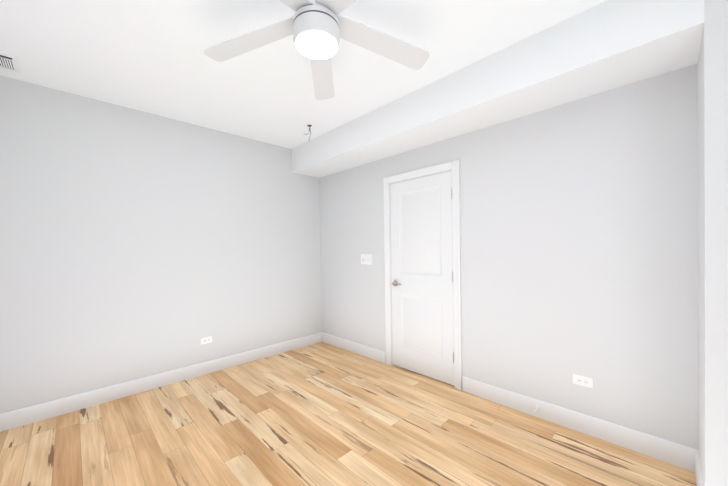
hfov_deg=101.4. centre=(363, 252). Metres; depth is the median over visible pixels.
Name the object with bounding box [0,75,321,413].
wall
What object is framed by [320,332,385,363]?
baseboard
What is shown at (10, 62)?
ceiling vent
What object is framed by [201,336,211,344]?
outlet
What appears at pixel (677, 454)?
baseboard
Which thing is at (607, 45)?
soffit
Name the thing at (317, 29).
ceiling fan
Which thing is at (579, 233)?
wall
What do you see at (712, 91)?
wall bump-out
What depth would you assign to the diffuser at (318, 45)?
1.50 m
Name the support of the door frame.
attached to the wall at (579, 233)
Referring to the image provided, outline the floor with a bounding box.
[0,342,696,485]
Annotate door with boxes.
[390,171,453,384]
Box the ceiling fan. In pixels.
[204,0,428,99]
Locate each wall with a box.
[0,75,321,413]
[319,64,697,449]
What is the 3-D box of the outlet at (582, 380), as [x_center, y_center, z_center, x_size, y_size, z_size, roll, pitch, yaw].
[1.545,0.909,2.107,0.007,0.070,0.115,-1,1,-45]
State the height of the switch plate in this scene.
0.126 m
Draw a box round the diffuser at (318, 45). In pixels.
[296,31,336,59]
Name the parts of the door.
handle, door hinges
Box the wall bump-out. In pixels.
[697,0,727,485]
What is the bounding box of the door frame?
[383,160,461,389]
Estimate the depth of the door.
3.05 m
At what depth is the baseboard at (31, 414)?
2.78 m
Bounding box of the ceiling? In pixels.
[0,0,606,148]
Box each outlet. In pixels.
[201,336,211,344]
[573,374,592,387]
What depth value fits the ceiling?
2.04 m
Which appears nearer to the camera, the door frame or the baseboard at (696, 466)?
the baseboard at (696, 466)
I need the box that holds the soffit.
[291,0,703,177]
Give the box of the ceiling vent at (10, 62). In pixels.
[0,51,22,73]
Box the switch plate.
[361,254,371,264]
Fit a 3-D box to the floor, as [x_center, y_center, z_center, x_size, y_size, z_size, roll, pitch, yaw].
[-0.037,1.352,1.705,3.440,0.100,4.740,-1,1,-45]
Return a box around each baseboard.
[0,333,319,431]
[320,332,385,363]
[462,376,691,470]
[688,447,703,485]

